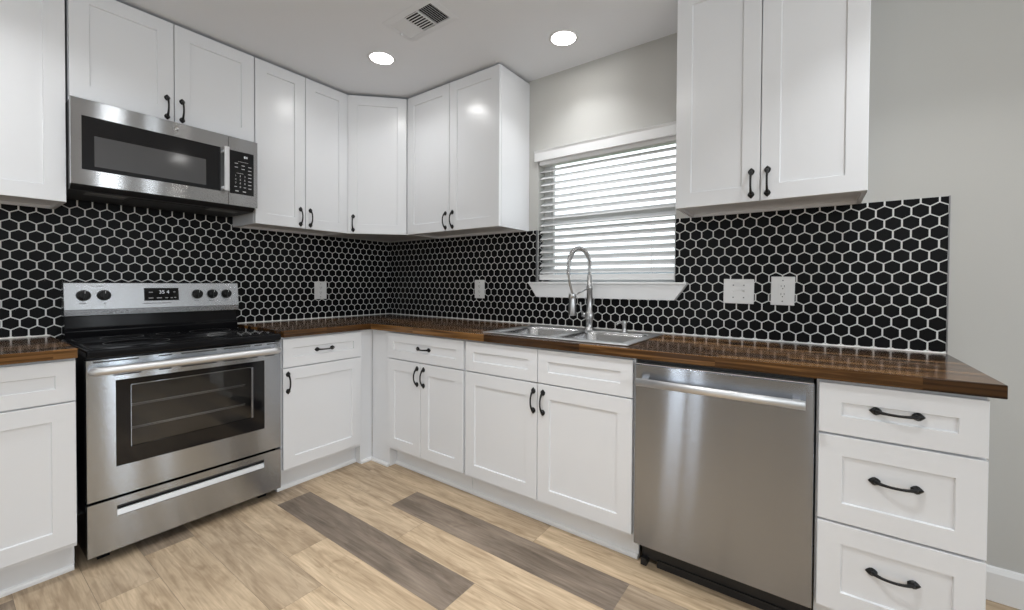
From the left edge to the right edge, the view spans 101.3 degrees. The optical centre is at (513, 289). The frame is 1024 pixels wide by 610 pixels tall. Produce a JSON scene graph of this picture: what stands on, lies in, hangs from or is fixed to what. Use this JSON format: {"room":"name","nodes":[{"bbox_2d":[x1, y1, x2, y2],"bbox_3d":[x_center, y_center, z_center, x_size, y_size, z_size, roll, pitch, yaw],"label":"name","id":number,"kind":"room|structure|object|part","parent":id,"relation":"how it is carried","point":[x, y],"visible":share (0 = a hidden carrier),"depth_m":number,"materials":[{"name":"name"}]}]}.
{"room":"kitchen","nodes":[
{"label":"kitchen","id":0,"kind":"room"},
{"bbox_2d":[0,199,389,340],"bbox_3d":[-2.679,-0.119,1.514,0.130,2.510,5.320,1,1,36],"label":"wall","id":1,"kind":"structure","parent":0,"point":[275,273],"depth_m":2.40,"materials":[{"name":"tile"}]},
{"bbox_2d":[0,0,65,208],"bbox_3d":[-2.267,-0.871,1.672,0.354,0.970,0.630,1,1,36],"label":"upper cabinet","id":2,"kind":"object","parent":1,"relation":"attached to","point":[32,32],"visible":1,"depth_m":1.77,"materials":[{"name":"white wood"}]},
{"bbox_2d":[65,0,253,141],"bbox_3d":[-1.857,-1.102,2.236,0.354,0.520,0.754,1,1,36],"label":"upper cabinet","id":3,"kind":"object","parent":1,"relation":"attached to","point":[118,54],"visible":0.69,"depth_m":2.09,"materials":[{"name":"white wood"}]},
{"bbox_3d":[-1.858,-1.110,2.003,0.020,0.498,0.372,1,1,36],"label":"door","id":4,"kind":"part","parent":3,"relation":"part of","materials":[{"name":"white wood"}]},
{"bbox_2d":[66,96,257,217],"bbox_3d":[-1.827,-0.640,2.201,0.440,0.391,0.738,1,1,36],"label":"microwave","id":5,"kind":"object","parent":3,"relation":"attached to","point":[116,156],"visible":1,"depth_m":2.04,"materials":[{"name":"silver metal"}]},
{"bbox_3d":[-1.735,-0.646,2.042,0.026,0.234,0.524,1,1,36],"label":"black glass","id":6,"kind":"part","parent":5,"relation":"part of","materials":[{"name":"black glass"}]},
{"bbox_3d":[-1.543,-0.649,2.250,0.038,0.234,0.025,1,1,36],"label":"door handle","id":7,"kind":"part","parent":5,"relation":"part of","materials":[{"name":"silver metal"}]},
{"bbox_3d":[-1.746,-0.927,2.119,0.032,0.127,0.025,1,1,36],"label":"handle","id":8,"kind":"part","parent":3,"relation":"part of","materials":[{"name":"black metal"}]},
{"bbox_3d":[-1.709,-0.927,2.169,0.032,0.127,0.025,1,1,36],"label":"handle","id":9,"kind":"part","parent":3,"relation":"part of","materials":[{"name":"black metal"}]},
{"bbox_3d":[-1.637,-1.113,2.309,0.020,0.498,0.374,1,1,36],"label":"door","id":10,"kind":"part","parent":3,"relation":"part of","materials":[{"name":"white wood"}]},
{"bbox_2d":[233,57,347,235],"bbox_3d":[-1.460,-0.882,2.791,0.354,0.970,0.602,1,1,36],"label":"upper cabinet","id":11,"kind":"object","parent":1,"relation":"attached to","point":[301,123],"visible":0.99,"depth_m":2.68,"materials":[{"name":"white wood"}]},
{"bbox_3d":[-1.439,-0.880,2.589,0.020,0.970,0.296,1,1,36],"label":"door","id":12,"kind":"part","parent":11,"relation":"part of","materials":[{"name":"white wood"}]},
{"bbox_3d":[-1.352,-0.468,2.675,0.032,0.127,0.025,1,1,36],"label":"handle","id":13,"kind":"part","parent":11,"relation":"part of","materials":[{"name":"black metal"}]},
{"bbox_3d":[-1.314,-0.469,2.727,0.032,0.127,0.025,1,1,36],"label":"handle","id":14,"kind":"part","parent":11,"relation":"part of","materials":[{"name":"black metal"}]},
{"bbox_3d":[-1.263,-0.882,2.833,0.020,0.970,0.299,1,1,36],"label":"door","id":15,"kind":"part","parent":11,"relation":"part of","materials":[{"name":"white wood"}]},
{"bbox_2d":[314,282,326,298],"bbox_3d":[-1.439,0.002,3.124,0.008,0.130,0.094,1,1,36],"label":"power outlet","id":16,"kind":"object","parent":1,"relation":"attached to","point":[320,288],"visible":1,"depth_m":3.12,"materials":[{"name":"white plastic"}]},
{"bbox_2d":[319,286,322,294],"bbox_3d":[-1.437,0.002,3.123,0.003,0.068,0.033,1,1,36],"label":"receptacle","id":17,"kind":"object","parent":16,"relation":"attached to","point":[320,287],"depth_m":3.12,"materials":[{"name":"grey plastic"}]},
{"bbox_2d":[116,0,677,99],"bbox_3d":[-0.281,-1.387,-0.155,5.940,0.100,5.440,1,1,36],"label":"ceiling","id":18,"kind":"structure","parent":0,"point":[328,43],"depth_m":2.25,"materials":[{"name":"paint"}]},
{"bbox_2d":[367,51,395,64],"bbox_3d":[-0.785,-1.374,2.490,0.160,0.006,0.160,1,1,36],"label":"recessed light","id":19,"kind":"object","parent":18,"relation":"in","point":[378,57],"visible":1,"depth_m":2.48,"materials":[{"name":"white plastic"}]},
{"bbox_2d":[381,0,459,41],"bbox_3d":[-0.479,-1.363,2.138,0.357,0.016,0.204,1,1,36],"label":"ceiling vent","id":20,"kind":"object","parent":18,"relation":"in","point":[420,19],"visible":1,"depth_m":2.12,"materials":[{"name":"white metal"}]},
{"bbox_2d":[549,29,577,46],"bbox_3d":[0.269,-1.365,2.277,0.160,0.006,0.160,1,1,36],"label":"recessed light","id":21,"kind":"object","parent":18,"relation":"in","point":[563,37],"visible":1,"depth_m":2.27,"materials":[{"name":"white"}]},
{"bbox_2d":[0,461,1019,609],"bbox_3d":[-0.296,1.212,-0.118,5.700,0.080,5.200,1,1,36],"label":"floor","id":22,"kind":"structure","parent":0,"point":[370,535],"depth_m":1.75,"materials":[{"name":"brown wood"}]},
{"bbox_2d":[0,564,73,597],"bbox_3d":[-1.972,1.130,1.466,0.014,0.020,0.608,1,1,36],"label":"trim","id":23,"kind":"structure","parent":22,"relation":"on","point":[8,591],"depth_m":1.63,"materials":[{"name":"white wood"}]},
{"bbox_2d":[0,358,76,590],"bbox_3d":[-2.153,0.702,1.593,0.656,0.872,0.610,1,1,36],"label":"base cabinet","id":24,"kind":"object","parent":22,"relation":"on","point":[38,472],"visible":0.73,"depth_m":1.59,"materials":[{"name":"white wood"}]},
{"bbox_3d":[-1.919,0.359,1.421,0.020,0.159,0.606,1,1,36],"label":"drawer","id":25,"kind":"part","parent":24,"relation":"part of","materials":[{"name":"white wood"}]},
{"bbox_2d":[0,336,77,364],"bbox_3d":[-2.162,0.247,1.584,0.642,0.038,0.632,1,1,36],"label":"countertop","id":26,"kind":"structure","parent":24,"relation":"on","point":[42,348],"depth_m":1.63,"materials":[{"name":"brown wood"}]},
{"bbox_2d":[61,282,281,559],"bbox_3d":[-1.721,0.547,2.154,0.688,1.171,0.758,1,1,36],"label":"electric range","id":27,"kind":"object","parent":22,"relation":"on","point":[178,404],"visible":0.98,"depth_m":1.99,"materials":[{"name":"silver metal"}]},
{"bbox_3d":[-2.099,0.025,2.050,0.036,0.053,0.053,-8,-5,35],"label":"knob","id":28,"kind":"part","parent":27,"relation":"part of","materials":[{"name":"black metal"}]},
{"bbox_3d":[-2.056,0.024,2.110,0.036,0.053,0.053,-8,-5,35],"label":"knob","id":29,"kind":"part","parent":27,"relation":"part of","materials":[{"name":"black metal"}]},
{"bbox_2d":[61,333,280,358],"bbox_3d":[-1.711,0.253,2.140,0.567,0.034,0.752,1,1,36],"label":"cooktop","id":30,"kind":"object","parent":27,"relation":"in","point":[95,345],"depth_m":1.97,"materials":[{"name":"black glass"}]},
{"bbox_3d":[-1.717,0.234,2.144,0.513,0.005,0.706,1,1,36],"label":"glass","id":31,"kind":"part","parent":27,"relation":"part of","materials":[{"name":"black glass"}]},
{"bbox_3d":[-1.514,0.976,2.005,0.045,0.214,0.750,1,1,36],"label":"storage drawer","id":32,"kind":"part","parent":27,"relation":"part of","materials":[{"name":"silver metal"}]},
{"bbox_2d":[84,341,281,503],"bbox_3d":[-1.487,0.570,1.982,0.105,0.575,0.750,1,1,36],"label":"oven","id":33,"kind":"object","parent":27,"relation":"in","point":[153,419],"depth_m":1.93,"materials":[{"name":"silver metal"}]},
{"bbox_3d":[-1.512,0.933,2.006,0.044,0.026,0.576,1,1,36],"label":"finger pull","id":34,"kind":"part","parent":27,"relation":"part of","materials":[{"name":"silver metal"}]},
{"bbox_3d":[-1.826,0.021,2.429,0.036,0.053,0.053,-8,-4,36],"label":"knob","id":35,"kind":"part","parent":27,"relation":"part of","materials":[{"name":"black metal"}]},
{"bbox_3d":[-1.782,0.021,2.489,0.036,0.053,0.053,-8,-4,36],"label":"knob","id":36,"kind":"part","parent":27,"relation":"part of","materials":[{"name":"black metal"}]},
{"bbox_3d":[-1.740,0.020,2.548,0.036,0.053,0.053,-8,-5,35],"label":"knob","id":37,"kind":"part","parent":27,"relation":"part of","materials":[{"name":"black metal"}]},
{"bbox_2d":[276,459,355,491],"bbox_3d":[-1.182,1.119,2.561,0.014,0.020,0.510,1,1,36],"label":"trim","id":38,"kind":"structure","parent":22,"relation":"on","point":[336,467],"depth_m":2.53,"materials":[{"name":"white wood"}]},
{"bbox_2d":[275,329,371,490],"bbox_3d":[-1.341,0.690,2.719,0.656,0.872,0.586,1,1,36],"label":"base cabinet","id":39,"kind":"object","parent":22,"relation":"on","point":[326,379],"visible":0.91,"depth_m":2.52,"materials":[{"name":"white wood"}]},
{"bbox_3d":[-1.241,0.515,2.320,0.032,0.127,0.025,1,1,36],"label":"handle","id":40,"kind":"part","parent":39,"relation":"part of","materials":[{"name":"black metal"}]},
{"bbox_3d":[-1.133,0.348,2.510,0.020,0.159,0.488,1,1,36],"label":"drawer","id":41,"kind":"part","parent":39,"relation":"part of","materials":[{"name":"white wood"}]},
{"bbox_3d":[-1.135,0.714,2.515,0.020,0.562,0.488,1,1,36],"label":"door","id":42,"kind":"part","parent":39,"relation":"part of","materials":[{"name":"white wood"}]},
{"bbox_3d":[-1.118,0.348,2.499,0.032,0.025,0.127,1,1,36],"label":"handle","id":43,"kind":"part","parent":39,"relation":"part of","materials":[{"name":"black metal"}]},
{"bbox_2d":[237,314,1007,398],"bbox_3d":[-0.044,0.251,2.151,3.413,0.038,1.194,1,1,36],"label":"countertop","id":44,"kind":"structure","parent":39,"relation":"on","point":[936,372],"depth_m":1.65,"materials":[{"name":"brown wood"}]},
{"bbox_2d":[483,325,662,345],"bbox_3d":[0.306,0.317,2.226,0.806,0.182,0.510,1,1,36],"label":"sink","id":45,"kind":"object","parent":44,"relation":"in","point":[600,336],"visible":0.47,"depth_m":2.25,"materials":[{"name":"silver metal"}]},
{"bbox_3d":[0.138,0.314,2.313,0.344,0.179,0.364,1,1,36],"label":"bowl","id":46,"kind":"part","parent":45,"relation":"part of","materials":[{"name":"silver metal"}]},
{"bbox_3d":[0.442,0.319,2.094,0.344,0.179,0.364,1,1,36],"label":"bowl","id":47,"kind":"part","parent":45,"relation":"part of","materials":[{"name":"silver metal"}]},
{"bbox_2d":[616,321,627,331],"bbox_3d":[0.580,0.197,2.272,0.072,0.060,0.036,0,1,-11],"label":"soap pump","id":48,"kind":"object","parent":45,"relation":"on","point":[624,323],"visible":1,"depth_m":2.27,"materials":[{"name":"silver metal"}]},
{"bbox_2d":[566,246,594,329],"bbox_3d":[0.351,-0.006,2.288,0.085,0.463,0.279,1,1,36],"label":"spring faucet","id":49,"kind":"object","parent":44,"relation":"on","point":[589,314],"visible":1,"depth_m":2.35,"materials":[{"name":"silver metal"}]},
{"bbox_3d":[0.357,0.012,2.272,0.041,0.056,0.212,1,1,36],"label":"holder arm","id":50,"kind":"part","parent":49,"relation":"part of","materials":[{"name":"silver metal"}]},
{"bbox_3d":[0.395,0.112,2.392,0.037,0.086,0.028,1,1,36],"label":"lever","id":51,"kind":"part","parent":49,"relation":"part of","materials":[{"name":"silver metal"}]},
{"bbox_3d":[0.426,0.069,2.370,0.058,0.310,0.058,1,1,36],"label":"post","id":52,"kind":"part","parent":49,"relation":"part of","materials":[{"name":"silver metal"}]},
{"bbox_2d":[361,457,370,463],"bbox_3d":[-0.969,1.118,2.761,0.014,0.020,0.083,1,1,36],"label":"trim","id":53,"kind":"structure","parent":22,"relation":"on","point":[368,458],"depth_m":2.75,"materials":[{"name":"white wood"}]},
{"bbox_2d":[371,456,388,466],"bbox_3d":[-0.879,1.119,2.740,0.183,0.020,0.014,1,1,36],"label":"trim","id":54,"kind":"structure","parent":22,"relation":"on","point":[374,459],"depth_m":2.73,"materials":[{"name":"white wood"}]},
{"bbox_2d":[372,329,472,488],"bbox_3d":[-0.444,0.695,2.775,0.836,0.872,0.656,1,1,36],"label":"base cabinet","id":55,"kind":"object","parent":22,"relation":"on","point":[418,381],"visible":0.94,"depth_m":2.50,"materials":[{"name":"white wood"}]},
{"bbox_3d":[-0.676,0.716,2.590,0.304,0.562,0.020,1,1,36],"label":"door","id":56,"kind":"part","parent":55,"relation":"part of","materials":[{"name":"white wood"}]},
{"bbox_3d":[-0.588,0.517,2.493,0.025,0.127,0.032,1,1,36],"label":"handle","id":57,"kind":"part","parent":55,"relation":"part of","materials":[{"name":"black metal"}]},
{"bbox_3d":[-0.542,0.517,2.460,0.025,0.127,0.032,1,1,36],"label":"handle","id":58,"kind":"part","parent":55,"relation":"part of","materials":[{"name":"black metal"}]},
{"bbox_3d":[-0.545,0.352,2.469,0.127,0.025,0.032,1,1,36],"label":"handle","id":59,"kind":"part","parent":55,"relation":"part of","materials":[{"name":"black metal"}]},
{"bbox_3d":[-0.534,0.352,2.484,0.648,0.159,0.020,1,1,36],"label":"drawer","id":60,"kind":"part","parent":55,"relation":"part of","materials":[{"name":"white wood"}]},
{"bbox_3d":[-0.411,0.720,2.399,0.340,0.562,0.020,1,1,36],"label":"door","id":61,"kind":"part","parent":55,"relation":"part of","materials":[{"name":"white wood"}]},
{"bbox_2d":[395,460,637,558],"bbox_3d":[-0.120,1.130,2.266,1.603,0.020,0.014,1,1,36],"label":"trim","id":62,"kind":"structure","parent":22,"relation":"on","point":[581,534],"depth_m":2.12,"materials":[{"name":"white wood"}]},
{"bbox_2d":[465,340,639,557],"bbox_3d":[0.283,0.706,2.251,0.947,0.872,0.656,1,1,36],"label":"base cabinet","id":63,"kind":"object","parent":22,"relation":"on","point":[550,433],"visible":0.84,"depth_m":1.96,"materials":[{"name":"white wood"}]},
{"bbox_3d":[-0.073,0.726,2.155,0.462,0.562,0.020,1,1,36],"label":"door","id":64,"kind":"part","parent":63,"relation":"part of","materials":[{"name":"white wood"}]},
{"bbox_3d":[0.084,0.531,2.008,0.025,0.127,0.032,1,1,36],"label":"handle","id":65,"kind":"part","parent":63,"relation":"part of","materials":[{"name":"black metal"}]},
{"bbox_3d":[0.127,0.534,1.977,0.025,0.127,0.032,1,1,36],"label":"handle","id":66,"kind":"part","parent":63,"relation":"part of","materials":[{"name":"black metal"}]},
{"bbox_3d":[0.305,0.732,1.882,0.464,0.562,0.020,1,1,36],"label":"door","id":67,"kind":"part","parent":63,"relation":"part of","materials":[{"name":"white wood"}]},
{"bbox_2d":[634,359,814,609],"bbox_3d":[0.895,0.719,1.769,0.597,0.866,0.647,1,1,36],"label":"dishwasher","id":68,"kind":"object","parent":22,"relation":"on","point":[724,458],"visible":0.99,"depth_m":1.52,"materials":[{"name":"silver metal"}]},
{"bbox_3d":[0.720,0.369,1.523,0.555,0.031,0.048,1,1,36],"label":"bar handle","id":69,"kind":"part","parent":68,"relation":"part of","materials":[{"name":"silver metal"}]},
{"bbox_3d":[0.781,1.097,1.610,0.583,0.113,0.045,1,1,36],"label":"kick plate","id":70,"kind":"part","parent":68,"relation":"part of","materials":[{"name":"black plastic"}]},
{"bbox_2d":[813,379,989,609],"bbox_3d":[1.318,0.723,1.508,0.384,0.872,0.649,1,1,36],"label":"base cabinet","id":71,"kind":"object","parent":22,"relation":"on","point":[901,512],"visible":0.94,"depth_m":1.26,"materials":[{"name":"white wood"}]},
{"bbox_3d":[1.137,0.873,1.260,0.127,0.025,0.032,1,1,36],"label":"handle","id":72,"kind":"part","parent":71,"relation":"part of","materials":[{"name":"black metal"}]},
{"bbox_3d":[1.141,0.590,1.254,0.127,0.025,0.032,1,1,36],"label":"handle","id":73,"kind":"part","parent":71,"relation":"part of","materials":[{"name":"black metal"}]},
{"bbox_3d":[1.142,0.373,1.251,0.127,0.025,0.032,1,1,36],"label":"handle","id":74,"kind":"part","parent":71,"relation":"part of","materials":[{"name":"black metal"}]},
{"bbox_3d":[1.150,0.891,1.274,0.378,0.280,0.020,1,1,36],"label":"drawer","id":75,"kind":"part","parent":71,"relation":"part of","materials":[{"name":"white wood"}]},
{"bbox_3d":[1.152,0.606,1.270,0.378,0.276,0.020,1,1,36],"label":"drawer","id":76,"kind":"part","parent":71,"relation":"part of","materials":[{"name":"white wood"}]},
{"bbox_3d":[1.153,0.381,1.267,0.378,0.160,0.020,1,1,36],"label":"drawer","id":77,"kind":"part","parent":71,"relation":"part of","materials":[{"name":"white wood"}]},
{"bbox_2d":[389,0,1023,573],"bbox_3d":[1.265,-0.104,2.016,5.940,2.510,0.130,1,1,36],"label":"wall","id":78,"kind":"structure","parent":0,"point":[930,259],"depth_m":1.75,"materials":[{"name":"paint"}]},
{"bbox_2d":[330,95,427,241],"bbox_3d":[-1.004,-0.886,3.200,0.598,0.970,0.598,1,1,36],"label":"upper cabinet","id":79,"kind":"object","parent":78,"relation":"attached to","point":[377,126],"visible":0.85,"depth_m":2.99,"materials":[{"name":"white wood"}]},
{"bbox_3d":[-1.131,-0.471,2.943,0.025,0.127,0.032,0,1,-9],"label":"handle","id":80,"kind":"part","parent":79,"relation":"part of","materials":[{"name":"black metal"}]},
{"bbox_3d":[-0.970,-0.882,2.989,0.401,0.970,0.020,0,1,-9],"label":"door","id":81,"kind":"part","parent":79,"relation":"part of","materials":[{"name":"white wood"}]},
{"bbox_2d":[407,64,529,238],"bbox_3d":[-0.344,-0.877,2.884,0.846,0.970,0.354,1,1,36],"label":"upper cabinet","id":82,"kind":"object","parent":78,"relation":"attached to","point":[468,136],"visible":1,"depth_m":2.71,"materials":[{"name":"white wood"}]},
{"bbox_3d":[-0.590,-0.879,2.895,0.414,0.970,0.020,1,1,36],"label":"door","id":83,"kind":"part","parent":82,"relation":"part of","materials":[{"name":"white wood"}]},
{"bbox_3d":[-0.466,-0.462,2.777,0.025,0.127,0.032,1,1,36],"label":"handle","id":84,"kind":"part","parent":82,"relation":"part of","materials":[{"name":"black metal"}]},
{"bbox_3d":[-0.414,-0.463,2.740,0.025,0.127,0.032,1,1,36],"label":"handle","id":85,"kind":"part","parent":82,"relation":"part of","materials":[{"name":"black metal"}]},
{"bbox_3d":[-0.251,-0.874,2.650,0.415,0.970,0.020,1,1,36],"label":"door","id":86,"kind":"part","parent":82,"relation":"part of","materials":[{"name":"white wood"}]},
{"bbox_2d":[475,280,484,297],"bbox_3d":[-0.249,-0.007,3.029,0.092,0.132,0.008,1,1,36],"label":"power outlet","id":87,"kind":"object","parent":78,"relation":"attached to","point":[479,284],"visible":1,"depth_m":3.02,"materials":[{"name":"white plastic"}]},
{"bbox_2d":[478,284,480,293],"bbox_3d":[-0.250,-0.007,3.027,0.033,0.068,0.003,1,1,36],"label":"receptacle","id":88,"kind":"object","parent":87,"relation":"attached to","point":[479,285],"depth_m":3.02,"materials":[{"name":"grey plastic"}]},
{"bbox_2d":[528,282,687,299],"bbox_3d":[0.525,0.001,2.499,0.978,0.097,0.131,1,1,36],"label":"trim","id":89,"kind":"structure","parent":78,"relation":"attached to","point":[601,290],"depth_m":2.38,"materials":[{"name":"white wood"}]},
{"bbox_2d":[544,143,675,281],"bbox_3d":[0.565,-0.456,2.567,0.873,0.819,0.034,1,1,36],"label":"window","id":90,"kind":"structure","parent":78,"relation":"in","point":[550,167],"depth_m":2.68,"materials":[{"name":"white plastic"}]},
{"bbox_2d":[534,121,675,279],"bbox_3d":[0.520,-0.478,2.503,0.908,0.836,0.086,1,1,36],"label":"window blind","id":91,"kind":"object","parent":90,"relation":"attached to","point":[662,134],"visible":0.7,"depth_m":2.46,"materials":[{"name":"white plastic"}]},
{"bbox_3d":[0.265,-0.457,2.704,0.002,0.714,0.045,1,1,36],"label":"ladder cord","id":92,"kind":"part","parent":91,"relation":"part of","materials":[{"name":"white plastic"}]},
{"bbox_3d":[0.527,-0.078,2.519,0.857,0.036,0.048,1,1,36],"label":"rail","id":93,"kind":"part","parent":91,"relation":"part of","materials":[{"name":"white plastic"}]},
{"bbox_3d":[0.774,-0.449,2.336,0.002,0.714,0.045,1,1,36],"label":"ladder cord","id":94,"kind":"part","parent":91,"relation":"part of","materials":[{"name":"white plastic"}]},
{"bbox_3d":[0.578,-0.446,2.558,0.818,0.052,0.030,1,1,36],"label":"meeting rail","id":95,"kind":"part","parent":90,"relation":"part of","materials":[{"name":"white plastic"}]},
{"bbox_2d":[389,196,948,351],"bbox_3d":[0.322,-0.082,2.656,3.411,0.610,0.056,1,1,36],"label":"tile backsplash","id":96,"kind":"structure","parent":78,"relation":"attached to","point":[874,274],"depth_m":2.00,"materials":[{"name":"black tile"}]},
{"bbox_2d":[723,279,753,303],"bbox_3d":[1.098,0.006,2.054,0.133,0.120,0.013,2,1,36],"label":"light switch","id":97,"kind":"object","parent":78,"relation":"attached to","point":[738,291],"visible":1,"depth_m":2.05,"materials":[{"name":"white plastic"}]},
{"bbox_3d":[0.920,-0.071,2.194,1.909,0.616,0.012,1,1,36],"label":"edge trim","id":98,"kind":"part","parent":78,"relation":"part of","materials":[{"name":"black tile"}]},
{"bbox_2d":[675,0,870,217],"bbox_3d":[1.102,-0.855,1.840,0.681,0.970,0.354,1,1,36],"label":"upper cabinet","id":99,"kind":"object","parent":78,"relation":"attached to","point":[772,106],"visible":1,"depth_m":1.71,"materials":[{"name":"white wood"}]},
{"bbox_3d":[0.884,-0.856,1.831,0.335,0.970,0.020,1,1,36],"label":"door","id":100,"kind":"part","parent":99,"relation":"part of","materials":[{"name":"white wood"}]},
{"bbox_3d":[0.978,-0.444,1.735,0.025,0.127,0.032,1,1,36],"label":"handle","id":101,"kind":"part","parent":99,"relation":"part of","materials":[{"name":"black metal"}]},
{"bbox_3d":[1.025,-0.444,1.701,0.025,0.127,0.032,1,1,36],"label":"handle","id":102,"kind":"part","parent":99,"relation":"part of","materials":[{"name":"black metal"}]},
{"bbox_3d":[1.161,-0.851,1.631,0.339,0.970,0.020,1,1,36],"label":"door","id":103,"kind":"part","parent":99,"relation":"part of","materials":[{"name":"white wood"}]},
{"bbox_2d":[770,277,794,305],"bbox_3d":[1.247,0.004,1.950,0.094,0.133,0.008,2,2,36],"label":"power outlet","id":104,"kind":"object","parent":78,"relation":"attached to","point":[782,288],"visible":1,"depth_m":1.95,"materials":[{"name":"white plastic"}]},
{"bbox_2d":[778,284,786,297],"bbox_3d":[1.246,0.004,1.948,0.034,0.068,0.003,1,1,36],"label":"receptacle","id":105,"kind":"object","parent":104,"relation":"attached to","point":[782,288],"depth_m":1.95,"materials":[{"name":"white plastic"}]},
{"bbox_2d":[986,564,1023,609],"bbox_3d":[2.599,1.111,0.988,2.299,0.125,0.016,1,1,36],"label":"baseboard","id":106,"kind":"structure","parent":78,"relation":"attached to","point":[1003,586],"depth_m":1.55,"materials":[{"name":"white wood"}]}
]}

